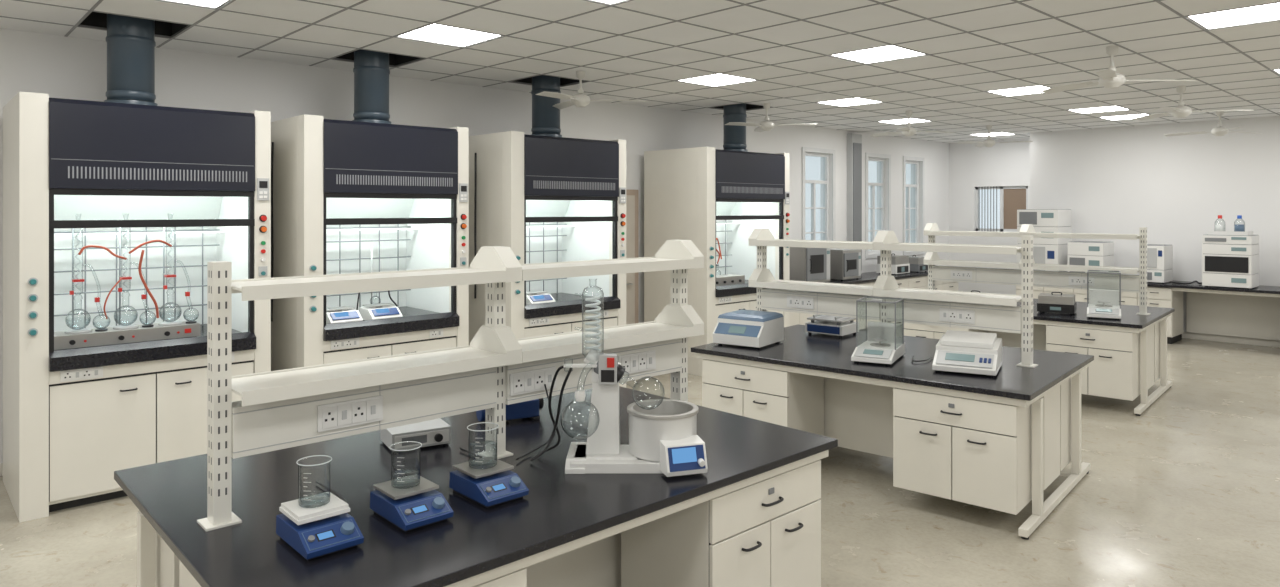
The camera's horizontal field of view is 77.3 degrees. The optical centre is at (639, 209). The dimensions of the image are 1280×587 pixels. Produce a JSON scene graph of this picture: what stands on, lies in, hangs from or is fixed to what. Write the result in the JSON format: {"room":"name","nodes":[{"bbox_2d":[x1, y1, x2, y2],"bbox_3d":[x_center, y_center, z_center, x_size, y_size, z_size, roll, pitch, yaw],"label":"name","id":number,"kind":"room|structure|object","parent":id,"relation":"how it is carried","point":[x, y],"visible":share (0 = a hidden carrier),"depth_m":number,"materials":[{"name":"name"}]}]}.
{"room":"chemistry laboratory","nodes":[
{"label":"chemistry laboratory","id":0,"kind":"room"},
{"bbox_2d":[0,28,948,462],"bbox_3d":[-0.643,0.050,9.522,18.570,3.700,0.220,0,0,-43],"label":"wall","id":1,"kind":"structure","parent":0,"point":[58,66],"depth_m":8.15,"materials":[{"name":"paint"}]},
{"bbox_2d":[0,463,2,475],"bbox_3d":[-4.078,1.855,6.168,8.970,0.090,0.012,0,0,-43],"label":"baseboard","id":2,"kind":"structure","parent":1,"relation":"attached to","point":[1,464],"depth_m":5.71,"materials":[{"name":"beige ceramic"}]},
{"bbox_2d":[626,189,637,324],"bbox_3d":[-0.365,0.825,9.547,0.970,2.150,0.118,0,0,-43],"label":"door","id":3,"kind":"structure","parent":1,"relation":"in","point":[631,195],"depth_m":9.80,"materials":[{"name":"wood"}]},
{"bbox_2d":[802,147,835,240],"bbox_3d":[2.767,-0.075,12.626,0.890,1.790,0.160,0,0,-43],"label":"window","id":4,"kind":"structure","parent":1,"relation":"in","point":[805,150],"depth_m":12.80,"materials":[{"name":"clear glass"}]},
{"bbox_2d":[847,133,861,273],"bbox_3d":[3.539,-0.099,13.182,0.300,2.303,0.113,0,0,-43],"label":"column","id":5,"kind":"structure","parent":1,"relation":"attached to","point":[854,141],"depth_m":13.10,"materials":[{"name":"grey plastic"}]},
{"bbox_2d":[865,153,890,258],"bbox_3d":[4.055,-0.075,13.824,0.810,1.790,0.160,0,0,-43],"label":"window","id":6,"kind":"structure","parent":1,"relation":"in","point":[868,253],"depth_m":13.86,"materials":[{"name":"clear glass"}]},
{"bbox_2d":[903,156,923,254],"bbox_3d":[4.952,-0.075,14.659,0.760,1.790,0.160,0,0,-43],"label":"window","id":7,"kind":"structure","parent":1,"relation":"in","point":[914,160],"depth_m":14.76,"materials":[{"name":"clear glass"}]},
{"bbox_2d":[0,0,1279,142],"bbox_3d":[3.358,-1.573,5.001,18.470,0.554,12.050,0,0,-43],"label":"ceiling","id":8,"kind":"structure","parent":0,"point":[628,49],"depth_m":6.44,"materials":[{"name":"tile"}]},
{"bbox_2d":[166,0,228,7],"bbox_3d":[-2.743,-1.317,4.755,0.572,0.034,0.572,0,0,-43],"label":"ceiling light panel","id":9,"kind":"object","parent":8,"relation":"in","point":[207,3],"depth_m":5.03,"materials":[{"name":"white plastic"}]},
{"bbox_2d":[397,24,499,46],"bbox_3d":[-1.425,-1.317,5.981,0.572,0.034,0.572,0,0,-43],"label":"ceiling light panel","id":10,"kind":"object","parent":8,"relation":"in","point":[435,33],"depth_m":5.98,"materials":[{"name":"white plastic"}]},
{"bbox_2d":[535,71,646,109],"bbox_3d":[-0.655,-1.133,7.511,1.089,0.335,1.074,0,0,-43],"label":"ceiling fan","id":11,"kind":"object","parent":8,"relation":"hanging from","point":[580,99],"depth_m":7.45,"materials":[{"name":"white metal"}]},
{"bbox_2d":[592,0,625,4],"bbox_3d":[-0.199,-1.317,4.663,0.572,0.034,0.572,0,0,-43],"label":"ceiling light panel","id":12,"kind":"object","parent":8,"relation":"in","point":[610,2],"depth_m":5.00,"materials":[{"name":"white plastic"}]},
{"bbox_2d":[679,74,754,86],"bbox_3d":[0.771,-1.317,8.024,0.572,0.034,0.572,0,0,-43],"label":"ceiling light panel","id":13,"kind":"object","parent":8,"relation":"in","point":[717,79],"depth_m":8.06,"materials":[{"name":"white plastic"}]},
{"bbox_2d":[725,103,817,131],"bbox_3d":[1.518,-1.133,9.675,1.056,0.335,1.101,0,0,-43],"label":"ceiling fan","id":14,"kind":"object","parent":8,"relation":"hanging from","point":[766,125],"depth_m":9.69,"materials":[{"name":"white metal"}]},
{"bbox_2d":[818,98,879,106],"bbox_3d":[2.528,-1.317,9.659,0.572,0.034,0.572,0,0,-43],"label":"ceiling light panel","id":15,"kind":"object","parent":8,"relation":"in","point":[854,101],"depth_m":9.71,"materials":[{"name":"white plastic"}]},
{"bbox_2d":[831,45,925,63],"bbox_3d":[1.997,-1.317,6.706,0.572,0.034,0.572,0,0,-43],"label":"ceiling light panel","id":16,"kind":"object","parent":8,"relation":"in","point":[886,53],"depth_m":6.71,"materials":[{"name":"white plastic"}]},
{"bbox_2d":[879,118,928,123],"bbox_3d":[3.877,-1.317,11.733,0.572,0.034,0.572,0,0,-43],"label":"ceiling light panel","id":17,"kind":"object","parent":8,"relation":"in","point":[903,121],"depth_m":11.79,"materials":[{"name":"white plastic"}]},
{"bbox_2d":[870,110,955,136],"bbox_3d":[3.431,-1.133,10.525,1.101,0.335,1.056,0,0,-43],"label":"ceiling fan","id":18,"kind":"object","parent":8,"relation":"hanging from","point":[907,131],"depth_m":10.47,"materials":[{"name":"white metal"}]},
{"bbox_2d":[973,132,1014,136],"bbox_3d":[6.074,-1.317,13.776,0.572,0.034,0.572,0,0,-43],"label":"ceiling light panel","id":19,"kind":"object","parent":8,"relation":"in","point":[991,134],"depth_m":13.82,"materials":[{"name":"white plastic"}]},
{"bbox_2d":[957,125,1032,147],"bbox_3d":[5.395,-1.133,12.195,1.105,0.335,1.049,0,0,-43],"label":"ceiling fan","id":20,"kind":"object","parent":8,"relation":"hanging from","point":[987,143],"depth_m":12.22,"materials":[{"name":"white metal"}]},
{"bbox_2d":[987,86,1048,95],"bbox_3d":[4.194,-1.317,8.750,0.572,0.034,0.572,0,0,-43],"label":"ceiling light panel","id":21,"kind":"object","parent":8,"relation":"in","point":[1035,89],"depth_m":8.80,"materials":[{"name":"white plastic"}]},
{"bbox_2d":[1069,106,1128,113],"bbox_3d":[5.951,-1.317,10.384,0.572,0.034,0.572,0,0,-43],"label":"ceiling light panel","id":22,"kind":"object","parent":8,"relation":"in","point":[1113,108],"depth_m":10.38,"materials":[{"name":"white plastic"}]},
{"bbox_2d":[1041,45,1195,93],"bbox_3d":[3.654,-1.133,6.340,1.062,0.335,1.098,0,0,-43],"label":"ceiling fan","id":23,"kind":"object","parent":8,"relation":"hanging from","point":[1109,78],"depth_m":6.33,"materials":[{"name":"white metal"}]},
{"bbox_2d":[1099,114,1146,119],"bbox_3d":[6.830,-1.317,11.202,0.572,0.034,0.572,0,0,-43],"label":"ceiling light panel","id":24,"kind":"object","parent":8,"relation":"in","point":[1139,115],"depth_m":11.28,"materials":[{"name":"white plastic"}]},
{"bbox_2d":[1134,86,1254,120],"bbox_3d":[5.618,-1.133,8.304,1.020,0.335,1.115,0,0,-43],"label":"ceiling fan","id":25,"kind":"object","parent":8,"relation":"hanging from","point":[1179,112],"depth_m":8.35,"materials":[{"name":"white metal"}]},
{"bbox_2d":[1164,111,1261,136],"bbox_3d":[7.504,-1.133,10.575,1.120,0.335,0.976,0,0,-43],"label":"ceiling fan","id":26,"kind":"object","parent":8,"relation":"hanging from","point":[1219,131],"depth_m":10.47,"materials":[{"name":"white metal"}]},
{"bbox_2d":[1188,3,1279,28],"bbox_3d":[4.071,-1.317,5.358,0.572,0.034,0.572,0,0,-43],"label":"ceiling light panel","id":27,"kind":"object","parent":8,"relation":"in","point":[1270,12],"depth_m":5.40,"materials":[{"name":"white plastic"}]},
{"bbox_2d":[0,338,1279,586],"bbox_3d":[3.360,1.950,5.072,18.770,0.100,12.350,0,0,-43],"label":"floor","id":28,"kind":"structure","parent":0,"point":[1184,491],"depth_m":4.93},
{"bbox_2d":[3,92,270,522],"bbox_3d":[-3.580,0.573,5.728,1.460,2.655,1.075,0,0,-43],"label":"fume hood","id":29,"kind":"object","parent":28,"relation":"on","point":[73,418],"visible":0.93,"depth_m":5.33,"materials":[{"name":"metal"}]},
{"bbox_2d":[54,216,199,350],"bbox_3d":[-3.520,0.470,5.491,0.875,0.890,0.296,0,0,-43],"label":"apparatus","id":30,"kind":"object","parent":29,"relation":"on","point":[85,337],"visible":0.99,"depth_m":5.44,"materials":[{"name":"glass"}]},
{"bbox_2d":[106,14,155,102],"bbox_3d":[-3.575,-1.280,5.620,0.298,1.035,0.298,0,0,-43],"label":"duct","id":31,"kind":"object","parent":29,"relation":"on","point":[131,43],"visible":0.94,"depth_m":5.50,"materials":[{"name":"grey metal"}]},
{"bbox_2d":[271,114,468,370],"bbox_3d":[-2.354,0.573,6.869,1.410,2.655,1.075,0,0,-43],"label":"fume hood","id":32,"kind":"object","parent":28,"relation":"on","point":[342,189],"visible":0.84,"depth_m":6.53,"materials":[{"name":"metal"}]},
{"bbox_2d":[271,142,273,321],"bbox_3d":[-2.976,0.175,6.471,0.020,1.451,0.052,0,0,-16],"label":"power cable","id":33,"kind":"object","parent":32,"relation":"attached to","point":[272,143],"visible":0.78,"depth_m":6.47,"materials":[{"name":"black plastic"}]},
{"bbox_2d":[326,306,362,323],"bbox_3d":[-2.400,0.852,6.412,0.260,0.127,0.260,0,0,-43],"label":"scale","id":34,"kind":"object","parent":32,"relation":"in","point":[342,314],"visible":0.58,"depth_m":6.35,"materials":[{"name":"white plastic"}]},
{"bbox_2d":[353,49,389,120],"bbox_3d":[-2.287,-1.280,6.819,0.298,1.035,0.298,0,0,-43],"label":"duct","id":35,"kind":"object","parent":32,"relation":"on","point":[371,70],"visible":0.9,"depth_m":6.70,"materials":[{"name":"grey metal"}]},
{"bbox_2d":[356,246,399,309],"bbox_3d":[-2.261,0.615,6.952,0.412,0.600,0.140,0,0,-43],"label":"stand","id":36,"kind":"object","parent":32,"relation":"in","point":[371,246],"visible":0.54,"depth_m":6.96,"materials":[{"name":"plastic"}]},
{"bbox_2d":[359,303,402,319],"bbox_3d":[-2.151,0.852,6.644,0.260,0.127,0.260,0,0,-43],"label":"scale","id":37,"kind":"object","parent":32,"relation":"in","point":[380,310],"visible":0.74,"depth_m":6.59,"materials":[{"name":"white plastic"}]},
{"bbox_2d":[114,386,837,586],"bbox_3d":[-0.607,1.478,3.457,2.530,0.845,1.742,0,0,-43],"label":"lab bench","id":38,"kind":"object","parent":28,"relation":"on","point":[753,519],"visible":0.84,"depth_m":3.17,"materials":[{"name":"black stone"}]},
{"bbox_2d":[276,492,363,559],"bbox_3d":[-1.019,0.999,2.542,0.175,0.112,0.270,0,0,-43],"label":"magnetic stirrer","id":39,"kind":"object","parent":38,"relation":"on","point":[326,529],"visible":0.99,"depth_m":2.49,"materials":[{"name":"blue plastic"}]},
{"bbox_2d":[296,455,331,507],"bbox_3d":[-1.046,0.872,2.571,0.108,0.138,0.108,0,0,-43],"label":"glass beaker","id":40,"kind":"object","parent":39,"relation":"on","point":[322,504],"visible":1,"depth_m":2.54,"materials":[{"name":"clear glass"}]},
{"bbox_2d":[316,481,346,502],"bbox_3d":[-1.123,1.035,2.878,0.140,0.029,0.450,0,0,-15],"label":"power cable","id":41,"kind":"object","parent":38,"relation":"on","point":[317,482],"visible":0.32,"depth_m":2.97,"materials":[{"name":"black plastic"}]},
{"bbox_2d":[393,463,417,474],"bbox_3d":[-0.892,1.035,3.092,0.140,0.029,0.450,0,0,-15],"label":"power cable","id":42,"kind":"object","parent":38,"relation":"on","point":[394,464],"visible":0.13,"depth_m":3.21,"materials":[{"name":"black plastic"}]},
{"bbox_2d":[370,474,453,531],"bbox_3d":[-0.788,1.006,2.756,0.175,0.098,0.270,0,0,-43],"label":"magnetic stirrer","id":43,"kind":"object","parent":38,"relation":"on","point":[421,505],"visible":0.98,"depth_m":2.71,"materials":[{"name":"blue plastic"}]},
{"bbox_2d":[389,441,421,488],"bbox_3d":[-0.816,0.888,2.785,0.110,0.135,0.110,0,0,-43],"label":"glass beaker","id":44,"kind":"object","parent":43,"relation":"on","point":[409,486],"visible":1,"depth_m":2.75,"materials":[{"name":"clear glass"}]},
{"bbox_2d":[380,418,450,452],"bbox_3d":[-1.010,1.012,3.608,0.260,0.085,0.240,0,0,-31],"label":"controller","id":45,"kind":"object","parent":38,"relation":"on","point":[435,431],"visible":0.91,"depth_m":3.54,"materials":[{"name":"grey plastic"}]},
{"bbox_2d":[197,240,703,531],"bbox_3d":[-0.607,0.607,3.457,2.330,0.897,0.290,0,0,-43],"label":"shelf","id":46,"kind":"object","parent":38,"relation":"on","point":[286,408],"visible":0.98,"depth_m":3.15,"materials":[{"name":"metal"}]},
{"bbox_2d":[460,448,483,457],"bbox_3d":[-0.666,1.035,3.304,0.140,0.029,0.450,0,0,-15],"label":"power cable","id":47,"kind":"object","parent":38,"relation":"on","point":[462,449],"visible":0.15,"depth_m":3.43,"materials":[{"name":"black plastic"}]},
{"bbox_2d":[449,456,528,507],"bbox_3d":[-0.561,1.006,2.967,0.175,0.098,0.270,0,0,-43],"label":"magnetic stirrer","id":48,"kind":"object","parent":38,"relation":"on","point":[495,485],"visible":0.99,"depth_m":2.92,"materials":[{"name":"blue plastic"}]},
{"bbox_2d":[467,422,498,468],"bbox_3d":[-0.589,0.883,2.997,0.118,0.145,0.118,0,0,-43],"label":"glass beaker","id":49,"kind":"object","parent":48,"relation":"on","point":[480,467],"visible":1,"depth_m":2.98,"materials":[{"name":"clear glass"}]},
{"bbox_2d":[476,398,543,423],"bbox_3d":[-0.654,0.973,4.044,0.330,0.165,0.180,0,0,-28],"label":"pump","id":50,"kind":"object","parent":38,"relation":"on","point":[526,409],"visible":0.28,"depth_m":3.99,"materials":[{"name":"blue plastic"}]},
{"bbox_2d":[516,384,555,459],"bbox_3d":[-0.445,0.909,3.435,0.061,0.282,0.229,0,0,29],"label":"power cable","id":51,"kind":"object","parent":38,"relation":"on","point":[539,447],"visible":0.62,"depth_m":3.48,"materials":[{"name":"black plastic"}]},
{"bbox_2d":[530,286,707,476],"bbox_3d":[-0.094,0.670,3.317,0.726,0.769,0.397,0,0,0],"label":"rotary evaporator","id":52,"kind":"object","parent":38,"relation":"on","point":[664,439],"visible":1,"depth_m":3.28,"materials":[{"name":"white plastic"}]},
{"bbox_2d":[469,131,625,387],"bbox_3d":[-0.999,0.573,8.129,1.410,2.655,1.075,0,0,-43],"label":"fume hood","id":53,"kind":"object","parent":28,"relation":"on","point":[545,198],"visible":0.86,"depth_m":7.79,"materials":[{"name":"metal"}]},
{"bbox_2d":[474,153,476,297],"bbox_3d":[-1.580,0.150,7.688,0.022,1.402,0.054,0,0,-16],"label":"power cable","id":54,"kind":"object","parent":53,"relation":"attached to","point":[475,160],"visible":0.79,"depth_m":7.68,"materials":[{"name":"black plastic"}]},
{"bbox_2d":[526,291,555,304],"bbox_3d":[-1.002,0.854,7.713,0.280,0.122,0.260,0,0,-43],"label":"scale","id":55,"kind":"object","parent":53,"relation":"in","point":[532,297],"visible":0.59,"depth_m":7.65,"materials":[{"name":"white plastic"}]},
{"bbox_2d":[531,75,560,133],"bbox_3d":[-0.947,-1.280,8.065,0.298,1.035,0.298,0,0,-43],"label":"duct","id":56,"kind":"object","parent":53,"relation":"on","point":[545,117],"visible":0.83,"depth_m":7.94,"materials":[{"name":"grey metal"}]},
{"bbox_2d":[644,147,789,375],"bbox_3d":[0.985,0.573,9.975,1.550,2.655,1.075,0,0,-43],"label":"fume hood","id":57,"kind":"object","parent":28,"relation":"on","point":[700,195],"visible":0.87,"depth_m":9.57,"materials":[{"name":"metal"}]},
{"bbox_2d":[716,238,721,271],"bbox_3d":[0.951,0.615,9.940,0.213,0.600,0.140,0,0,-43],"label":"stand","id":58,"kind":"object","parent":57,"relation":"in","point":[720,255],"visible":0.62,"depth_m":9.94,"materials":[{"name":"metal"}]},
{"bbox_2d":[716,274,744,285],"bbox_3d":[0.978,0.855,9.623,0.620,0.120,0.260,0,0,-43],"label":"mantle","id":59,"kind":"object","parent":57,"relation":"in","point":[727,279],"visible":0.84,"depth_m":9.58,"materials":[{"name":"metal"}]},
{"bbox_2d":[723,103,746,149],"bbox_3d":[1.191,-1.280,10.054,0.298,1.035,0.298,0,0,-43],"label":"duct","id":60,"kind":"object","parent":57,"relation":"on","point":[734,136],"visible":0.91,"depth_m":9.93,"materials":[{"name":"grey metal"}]},
{"bbox_2d":[790,271,957,331],"bbox_3d":[3.468,1.478,12.643,5.400,0.845,0.790,0,0,-43],"label":"countertop","id":61,"kind":"structure","parent":28,"relation":"on","point":[919,280],"depth_m":12.84,"materials":[{"name":"black stone"}]},
{"bbox_2d":[790,247,829,282],"bbox_3d":[2.361,0.769,11.556,0.630,0.572,0.604,0,0,-43],"label":"oven","id":62,"kind":"object","parent":61,"relation":"on","point":[806,264],"visible":0.62,"depth_m":11.29,"materials":[{"name":"metal"}]},
{"bbox_2d":[830,248,860,280],"bbox_3d":[3.043,0.824,12.218,0.510,0.462,0.554,0,0,-43],"label":"oven","id":63,"kind":"object","parent":61,"relation":"on","point":[844,263],"visible":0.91,"depth_m":11.99,"materials":[{"name":"metal"}]},
{"bbox_2d":[876,254,909,274],"bbox_3d":[4.196,0.888,13.255,0.450,0.333,0.355,0,0,-43],"label":"bath","id":64,"kind":"object","parent":61,"relation":"on","point":[900,264],"visible":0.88,"depth_m":13.12,"materials":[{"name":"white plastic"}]},
{"bbox_2d":[909,255,927,271],"bbox_3d":[4.708,0.913,13.732,0.350,0.283,0.355,0,0,-43],"label":"water bath","id":65,"kind":"object","parent":61,"relation":"on","point":[916,263],"visible":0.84,"depth_m":13.57,"materials":[{"name":"metal"}]},
{"bbox_2d":[691,325,1093,539],"bbox_3d":[1.839,1.478,5.965,2.420,0.845,1.642,0,0,41],"label":"lab bench","id":66,"kind":"object","parent":28,"relation":"on","point":[997,442],"visible":0.91,"depth_m":5.29,"materials":[{"name":"black stone"}]},
{"bbox_2d":[713,309,783,348],"bbox_3d":[0.858,0.935,6.326,0.400,0.240,0.452,0,0,35],"label":"centrifuge","id":67,"kind":"object","parent":66,"relation":"on","point":[750,328],"visible":1,"depth_m":6.20,"materials":[{"name":"white plastic"}]},
{"bbox_2d":[805,314,858,337],"bbox_3d":[1.633,0.970,6.799,0.340,0.170,0.325,0,0,41],"label":"shaker","id":68,"kind":"object","parent":66,"relation":"on","point":[823,324],"visible":0.8,"depth_m":6.70,"materials":[{"name":"white plastic"}]},
{"bbox_2d":[851,296,904,365],"bbox_3d":[1.694,0.841,5.674,0.271,0.428,0.496,0,0,29],"label":"analytical balance","id":69,"kind":"object","parent":66,"relation":"on","point":[884,343],"visible":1,"depth_m":5.68,"materials":[{"name":"white plastic"}]},
{"bbox_2d":[748,228,1037,367],"bbox_3d":[1.829,0.607,6.106,2.210,0.897,0.290,0,0,41],"label":"shelf","id":70,"kind":"object","parent":66,"relation":"on","point":[979,311],"visible":0.88,"depth_m":5.94,"materials":[{"name":"metal"}]},
{"bbox_2d":[912,356,932,361],"bbox_3d":[1.977,1.043,5.609,0.134,0.008,0.235,0,0,22],"label":"power cable","id":71,"kind":"object","parent":66,"relation":"on","point":[913,356],"visible":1,"depth_m":5.53,"materials":[{"name":"black plastic"}]},
{"bbox_2d":[932,330,1001,376],"bbox_3d":[2.184,0.946,5.326,0.385,0.218,0.501,0,0,29],"label":"moisture analyzer","id":72,"kind":"object","parent":66,"relation":"on","point":[956,351],"visible":1,"depth_m":5.21,"materials":[{"name":"white plastic"}]},
{"bbox_2d":[901,299,1174,415],"bbox_3d":[4.279,1.478,8.761,2.400,0.845,1.702,0,0,42],"label":"lab bench","id":73,"kind":"object","parent":28,"relation":"on","point":[1129,352],"visible":0.48,"depth_m":7.69,"materials":[{"name":"black stone"}]},
{"bbox_2d":[924,223,1150,314],"bbox_3d":[4.287,0.607,8.821,2.280,0.897,0.290,0,0,42],"label":"shelf","id":74,"kind":"object","parent":73,"relation":"on","point":[1054,279],"visible":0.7,"depth_m":8.65,"materials":[{"name":"metal"}]},
{"bbox_2d":[1037,292,1076,314],"bbox_3d":[4.290,0.948,8.235,0.340,0.213,0.305,0,0,32],"label":"bath","id":75,"kind":"object","parent":73,"relation":"on","point":[1047,302],"visible":1,"depth_m":8.12,"materials":[{"name":"black plastic"}]},
{"bbox_2d":[1087,270,1120,319],"bbox_3d":[4.605,0.828,7.942,0.288,0.454,0.525,0,0,30],"label":"analytical balance","id":76,"kind":"object","parent":73,"relation":"on","point":[1101,303],"visible":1,"depth_m":7.99,"materials":[{"name":"white plastic"}]},
{"bbox_2d":[1016,281,1279,343],"bbox_3d":[8.602,1.478,10.651,0.865,0.845,6.880,0,0,-43],"label":"bench","id":77,"kind":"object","parent":28,"relation":"on","point":[1254,312],"depth_m":11.38,"materials":[{"name":"black stone"}]},
{"bbox_2d":[1017,209,1071,271],"bbox_3d":[6.512,0.522,12.886,0.610,1.065,0.620,0,0,-43],"label":"gas chromatograph","id":78,"kind":"object","parent":77,"relation":"on","point":[1045,250],"visible":0.59,"depth_m":12.62,"materials":[{"name":"white plastic"}]},
{"bbox_2d":[1068,241,1113,272],"bbox_3d":[6.954,0.772,12.341,0.506,0.565,0.500,0,0,-43],"label":"spectrophotometer","id":79,"kind":"object","parent":77,"relation":"on","point":[1087,253],"visible":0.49,"depth_m":12.17,"materials":[{"name":"white plastic"}]},
{"bbox_2d":[1147,244,1172,283],"bbox_3d":[7.551,0.782,11.696,0.460,0.545,0.300,0,0,-43],"label":"lab instrument","id":80,"kind":"object","parent":77,"relation":"on","point":[1159,256],"visible":0.7,"depth_m":11.53,"materials":[{"name":"white plastic"}]},
{"bbox_2d":[1172,281,1201,283],"bbox_3d":[7.853,1.028,11.356,0.486,0.050,0.186,0,0,7],"label":"power cable","id":81,"kind":"object","parent":77,"relation":"on","point":[1192,281],"visible":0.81,"depth_m":11.34,"materials":[{"name":"black plastic"}]},
{"bbox_2d":[1202,234,1258,288],"bbox_3d":[8.107,0.698,10.983,0.506,0.715,0.550,0,0,-43],"label":"stack","id":82,"kind":"object","parent":77,"relation":"on","point":[1227,260],"visible":1,"depth_m":10.80,"materials":[{"name":"white plastic"}]},
{"bbox_2d":[1208,231,1252,234],"bbox_3d":[8.110,0.315,10.986,0.360,0.050,0.440,0,0,-43],"label":"tray","id":83,"kind":"object","parent":82,"relation":"on","point":[1209,232],"visible":0.99,"depth_m":10.87,"materials":[{"name":"white plastic"}]},
{"bbox_2d":[1215,215,1224,230],"bbox_3d":[8.028,0.200,11.073,0.118,0.256,0.118,0,0,-43],"label":"bottle","id":84,"kind":"object","parent":83,"relation":"in","point":[1218,227],"visible":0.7,"depth_m":11.04,"materials":[{"name":"clear glass"}]},
{"bbox_2d":[1234,215,1244,231],"bbox_3d":[8.178,0.200,10.912,0.118,0.256,0.118,0,0,-43],"label":"bottle","id":85,"kind":"object","parent":83,"relation":"in","point":[1237,227],"visible":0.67,"depth_m":10.88,"materials":[{"name":"clear glass"}]},
{"bbox_2d":[949,116,1279,340],"bbox_3d":[9.753,0.050,10.951,1.200,3.700,11.850,0,0,-43],"label":"wall","id":86,"kind":"structure","parent":0,"point":[1112,180],"depth_m":12.28,"materials":[{"name":"paint"}]},
{"bbox_2d":[976,186,1027,231],"bbox_3d":[6.736,-0.020,14.884,0.100,0.840,0.980,0,0,-43],"label":"window","id":87,"kind":"structure","parent":86,"relation":"in","point":[1012,198],"depth_m":14.84,"materials":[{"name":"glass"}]},
{"bbox_2d":[1182,332,1279,347],"bbox_3d":[9.957,1.855,9.842,0.012,0.090,9.950,0,0,-43],"label":"baseboard","id":88,"kind":"structure","parent":86,"relation":"attached to","point":[1250,341],"depth_m":11.44,"materials":[{"name":"beige ceramic"}]}
]}

